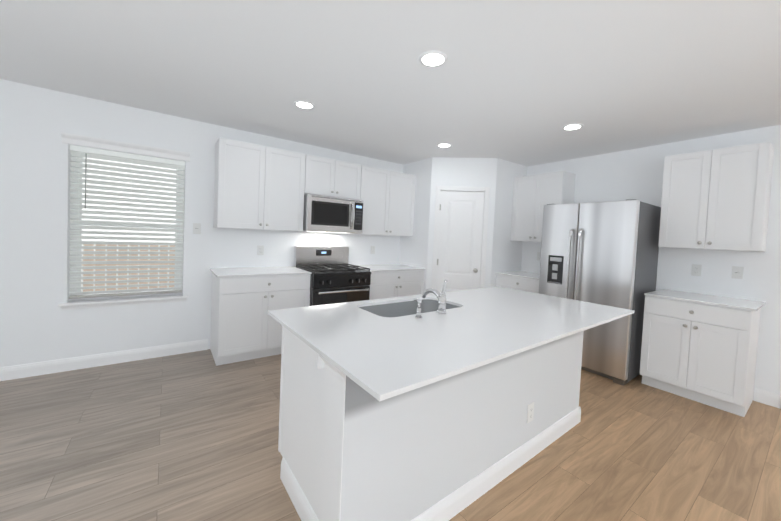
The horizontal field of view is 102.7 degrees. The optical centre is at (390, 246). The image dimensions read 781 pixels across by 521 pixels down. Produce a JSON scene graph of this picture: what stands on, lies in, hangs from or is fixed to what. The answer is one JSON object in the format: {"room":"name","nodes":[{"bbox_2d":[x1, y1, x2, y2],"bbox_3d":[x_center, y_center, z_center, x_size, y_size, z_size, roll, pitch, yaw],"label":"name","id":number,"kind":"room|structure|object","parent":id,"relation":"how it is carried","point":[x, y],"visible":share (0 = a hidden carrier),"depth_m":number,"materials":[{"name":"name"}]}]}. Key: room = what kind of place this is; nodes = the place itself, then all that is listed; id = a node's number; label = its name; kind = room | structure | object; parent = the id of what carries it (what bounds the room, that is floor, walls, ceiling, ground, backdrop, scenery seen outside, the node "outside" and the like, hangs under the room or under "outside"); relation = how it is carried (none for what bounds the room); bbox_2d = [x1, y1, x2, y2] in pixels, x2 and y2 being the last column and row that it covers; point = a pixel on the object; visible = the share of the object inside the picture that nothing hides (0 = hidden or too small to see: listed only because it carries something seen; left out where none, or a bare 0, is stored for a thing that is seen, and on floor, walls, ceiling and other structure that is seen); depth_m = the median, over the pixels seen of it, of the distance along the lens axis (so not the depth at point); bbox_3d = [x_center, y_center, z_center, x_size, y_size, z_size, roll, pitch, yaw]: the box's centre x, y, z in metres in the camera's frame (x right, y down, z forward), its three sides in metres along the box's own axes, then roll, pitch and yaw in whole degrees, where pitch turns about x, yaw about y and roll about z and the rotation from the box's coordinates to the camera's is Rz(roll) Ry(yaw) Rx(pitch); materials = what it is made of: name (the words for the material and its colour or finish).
{"room":"kitchen","nodes":[
{"label":"kitchen","id":0,"kind":"room"},
{"bbox_2d":[0,79,402,366],"bbox_3d":[-1.978,-0.096,3.576,8.120,2.500,0.150,1,2,-36],"label":"wall","id":1,"kind":"structure","parent":0,"point":[37,324],"depth_m":2.91,"materials":[{"name":"white paint"}]},
{"bbox_2d":[58,132,189,309],"bbox_3d":[-2.581,-0.210,3.110,0.977,1.579,0.187,1,2,-36],"label":"window unit","id":2,"kind":"structure","parent":1,"relation":"in","point":[108,279],"depth_m":3.10,"materials":[{"name":"white plastic"}]},
{"bbox_2d":[68,145,184,298],"bbox_3d":[-2.572,-0.210,3.098,0.865,1.397,0.076,1,2,-36],"label":"window blind","id":3,"kind":"object","parent":2,"relation":"attached to","point":[85,152],"visible":0.88,"depth_m":3.07,"materials":[{"name":"white plastic"}]},
{"bbox_2d":[193,223,200,233],"bbox_3d":[-2.098,-0.195,3.385,0.072,0.116,0.009,1,2,-36],"label":"light switch","id":4,"kind":"object","parent":1,"relation":"attached to","point":[196,228],"visible":1,"depth_m":3.38,"materials":[{"name":"white plastic"}]},
{"bbox_2d":[213,138,305,230],"bbox_3d":[-1.480,-0.655,3.581,0.909,0.920,0.357,1,2,-36],"label":"upper cabinet","id":5,"kind":"object","parent":1,"relation":"attached to","point":[259,187],"visible":1,"depth_m":3.43,"materials":[{"name":"white wood"}]},
{"bbox_2d":[257,245,263,254],"bbox_3d":[-1.572,0.046,3.777,0.072,0.116,0.008,1,2,-36],"label":"electrical outlet","id":6,"kind":"object","parent":1,"relation":"attached to","point":[260,249],"visible":1,"depth_m":3.77,"materials":[{"name":"white plastic"}]},
{"bbox_2d":[304,154,360,199],"bbox_3d":[-0.788,-0.869,4.061,0.762,0.464,0.357,1,2,-36],"label":"upper cabinet","id":7,"kind":"object","parent":1,"relation":"attached to","point":[331,177],"visible":0.96,"depth_m":3.92,"materials":[{"name":"white wood"}]},
{"bbox_2d":[303,194,363,233],"bbox_3d":[-0.770,-0.401,4.021,0.754,0.438,0.492,1,2,-36],"label":"over-the-range microwave","id":8,"kind":"object","parent":7,"relation":"attached to","point":[331,214],"visible":0.98,"depth_m":3.84,"materials":[{"name":"silver metal"}]},
{"bbox_2d":[371,246,374,253],"bbox_3d":[-0.266,0.051,4.711,0.072,0.116,0.008,1,2,-36],"label":"electrical outlet","id":9,"kind":"object","parent":1,"relation":"attached to","point":[372,249],"visible":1,"depth_m":4.71,"materials":[{"name":"white plastic"}]},
{"bbox_2d":[348,165,415,235],"bbox_3d":[-0.104,-0.628,4.566,0.942,0.920,0.357,1,2,-36],"label":"upper cabinet","id":10,"kind":"object","parent":1,"relation":"attached to","point":[387,197],"visible":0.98,"depth_m":4.43,"materials":[{"name":"white wood"}]},
{"bbox_2d":[0,339,780,408],"bbox_3d":[-0.877,1.200,2.002,8.120,0.115,3.824,1,2,-36],"label":"baseboard","id":11,"kind":"structure","parent":1,"relation":"attached to","point":[110,358],"depth_m":2.91,"materials":[{"name":"white wood"}]},
{"bbox_2d":[0,349,780,520],"bbox_3d":[0.578,1.381,0.976,9.300,0.050,7.200,1,2,-36],"label":"floor","id":12,"kind":"structure","parent":0,"point":[191,436],"depth_m":1.95,"materials":[{"name":"wood"}]},
{"bbox_2d":[210,266,310,365],"bbox_3d":[-1.465,0.723,3.500,0.933,0.915,0.652,1,2,-36],"label":"base cabinet","id":13,"kind":"object","parent":12,"relation":"on","point":[245,326],"visible":0.96,"depth_m":3.22,"materials":[{"name":"white wood"}]},
{"bbox_2d":[294,246,370,305],"bbox_3d":[-0.744,0.604,3.958,0.756,1.185,0.730,1,2,-36],"label":"range","id":14,"kind":"object","parent":12,"relation":"on","point":[335,278],"visible":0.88,"depth_m":3.81,"materials":[{"name":"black metal"}]},
{"bbox_2d":[348,264,424,299],"bbox_3d":[-0.079,0.751,4.492,0.942,0.915,0.652,1,2,-36],"label":"base cabinet","id":15,"kind":"object","parent":12,"relation":"on","point":[392,280],"visible":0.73,"depth_m":4.25,"materials":[{"name":"white wood"}]},
{"bbox_2d":[273,318,582,520],"bbox_3d":[0.400,0.862,2.081,2.112,0.898,0.871,1,2,-36],"label":"kitchen island","id":16,"kind":"object","parent":12,"relation":"on","point":[393,409],"depth_m":1.49,"materials":[{"name":"white"}]},
{"bbox_2d":[267,286,634,405],"bbox_3d":[0.512,0.412,1.969,2.212,0.018,1.150,1,2,-36],"label":"island countertop","id":17,"kind":"structure","parent":16,"relation":"on","point":[381,359],"depth_m":1.49,"materials":[{"name":"white stone"}]},
{"bbox_2d":[363,298,458,317],"bbox_3d":[0.134,0.506,2.039,0.702,0.231,0.390,1,2,-36],"label":"sink","id":18,"kind":"object","parent":17,"relation":"in","point":[408,306],"depth_m":2.22,"materials":[{"name":"silver metal"}]},
{"bbox_2d":[413,298,422,318],"bbox_3d":[0.151,0.343,1.746,0.044,0.104,0.068,1,2,-36],"label":"soap dispenser","id":19,"kind":"object","parent":17,"relation":"on","point":[418,312],"visible":0.98,"depth_m":1.73,"materials":[{"name":"silver metal"}]},
{"bbox_2d":[422,279,446,314],"bbox_3d":[0.267,0.291,1.912,0.060,0.206,0.204,1,2,-36],"label":"faucet","id":20,"kind":"object","parent":17,"relation":"on","point":[441,297],"visible":1,"depth_m":1.84,"materials":[{"name":"silver metal"}]},
{"bbox_2d":[527,402,533,422],"bbox_3d":[0.874,1.036,1.950,0.072,0.116,0.009,1,2,-36],"label":"outlet","id":21,"kind":"object","parent":16,"relation":"attached to","point":[530,411],"visible":1,"depth_m":1.94,"materials":[{"name":"white plastic"}]},
{"bbox_2d":[495,271,539,292],"bbox_3d":[1.915,0.844,4.316,0.652,0.915,0.703,1,2,-36],"label":"base cabinet","id":22,"kind":"object","parent":12,"relation":"on","point":[523,281],"visible":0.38,"depth_m":4.18,"materials":[{"name":"white wood"}]},
{"bbox_2d":[538,199,660,385],"bbox_3d":[2.324,0.434,3.571,0.813,1.821,0.919,1,2,-36],"label":"refrigerator","id":23,"kind":"object","parent":12,"relation":"on","point":[604,253],"visible":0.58,"depth_m":3.21,"materials":[{"name":"grey metal"}]},
{"bbox_2d":[640,289,765,416],"bbox_3d":[2.900,0.934,2.938,0.652,0.915,0.710,1,2,-36],"label":"base cabinet","id":24,"kind":"object","parent":12,"relation":"on","point":[700,348],"visible":1,"depth_m":2.74,"materials":[{"name":"white wood"}]},
{"bbox_2d":[0,0,780,166],"bbox_3d":[0.690,-1.165,0.890,9.300,0.050,7.200,1,2,-36],"label":"ceiling","id":25,"kind":"structure","parent":0,"point":[522,82],"depth_m":2.12,"materials":[{"name":"white paint"}]},
{"bbox_2d":[294,100,314,108],"bbox_3d":[-0.769,-1.265,2.795,0.184,0.006,0.184,1,2,-36],"label":"recessed light","id":26,"kind":"object","parent":25,"relation":"in","point":[304,104],"visible":1,"depth_m":2.78,"materials":[{"name":"white"}]},
{"bbox_2d":[419,51,447,66],"bbox_3d":[0.271,-1.192,1.992,0.184,0.006,0.184,1,2,-36],"label":"recessed light","id":27,"kind":"object","parent":25,"relation":"in","point":[432,58],"visible":1,"depth_m":1.98,"materials":[{"name":"white plastic"}]},
{"bbox_2d":[437,143,451,146],"bbox_3d":[0.659,-1.237,3.823,0.184,0.006,0.184,1,2,-36],"label":"recessed light","id":28,"kind":"object","parent":25,"relation":"in","point":[444,145],"visible":0.98,"depth_m":3.81,"materials":[{"name":"white plastic"}]},
{"bbox_2d":[562,123,583,129],"bbox_3d":[1.771,-1.161,3.041,0.184,0.006,0.184,1,2,-36],"label":"recessed light","id":29,"kind":"object","parent":25,"relation":"in","point":[572,126],"visible":1,"depth_m":3.03,"materials":[{"name":"white plastic"}]},
{"bbox_2d":[399,158,431,291],"bbox_3d":[0.385,-0.032,4.765,0.100,2.500,0.667,1,2,-36],"label":"wall","id":30,"kind":"structure","parent":0,"point":[413,251],"depth_m":4.62,"materials":[{"name":"white paint"}]},
{"bbox_2d":[426,157,496,293],"bbox_3d":[0.985,0.005,4.454,0.891,2.500,0.100,3,2,8],"label":"wall","id":31,"kind":"structure","parent":0,"point":[466,172],"depth_m":4.37,"materials":[{"name":"white paint"}]},
{"bbox_2d":[431,186,489,288],"bbox_3d":[0.969,0.207,4.443,0.731,2.096,0.105,3,2,8],"label":"door frame","id":32,"kind":"structure","parent":31,"relation":"attached to","point":[486,190],"depth_m":4.37,"materials":[{"name":"white wood"}]},
{"bbox_2d":[436,191,484,291],"bbox_3d":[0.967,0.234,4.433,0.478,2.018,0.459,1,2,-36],"label":"pantry door","id":33,"kind":"structure","parent":31,"relation":"in","point":[460,232],"depth_m":4.42,"materials":[{"name":"white wood"}]},
{"bbox_2d":[490,158,526,286],"bbox_3d":[1.686,0.031,4.596,0.730,2.500,0.100,1,2,-36],"label":"wall","id":34,"kind":"structure","parent":0,"point":[506,253],"depth_m":4.47,"materials":[{"name":"white paint"}]},
{"bbox_2d":[521,125,780,398],"bbox_3d":[2.423,0.073,4.295,0.120,2.500,3.810,1,2,-36],"label":"wall","id":35,"kind":"structure","parent":0,"point":[637,173],"depth_m":3.15,"materials":[{"name":"white paint"}]},
{"bbox_2d":[537,252,540,259],"bbox_3d":[2.166,0.144,4.540,0.008,0.116,0.072,1,2,-36],"label":"electrical outlet","id":36,"kind":"object","parent":35,"relation":"attached to","point":[538,255],"visible":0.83,"depth_m":4.55,"materials":[{"name":"white plastic"}]},
{"bbox_2d":[511,171,575,241],"bbox_3d":[2.095,-0.524,4.356,0.357,0.920,0.703,1,2,-36],"label":"upper cabinet","id":37,"kind":"object","parent":35,"relation":"attached to","point":[533,195],"visible":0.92,"depth_m":4.27,"materials":[{"name":"white wood"}]},
{"bbox_2d":[691,264,701,275],"bbox_3d":[3.127,0.242,3.194,0.008,0.116,0.072,1,2,-36],"label":"electrical outlet","id":38,"kind":"object","parent":35,"relation":"attached to","point":[696,270],"visible":1,"depth_m":3.19,"materials":[{"name":"white plastic"}]},
{"bbox_2d":[658,142,773,251],"bbox_3d":[3.073,-0.435,2.987,0.357,0.920,0.685,1,2,-36],"label":"upper cabinet","id":39,"kind":"object","parent":35,"relation":"attached to","point":[718,199],"visible":1,"depth_m":2.85,"materials":[{"name":"white wood"}]},
{"bbox_2d":[731,266,743,278],"bbox_3d":[3.292,0.247,2.964,0.009,0.116,0.072,1,2,-36],"label":"light switch","id":40,"kind":"object","parent":35,"relation":"attached to","point":[737,272],"visible":1,"depth_m":2.96,"materials":[{"name":"white plastic"}]}
]}

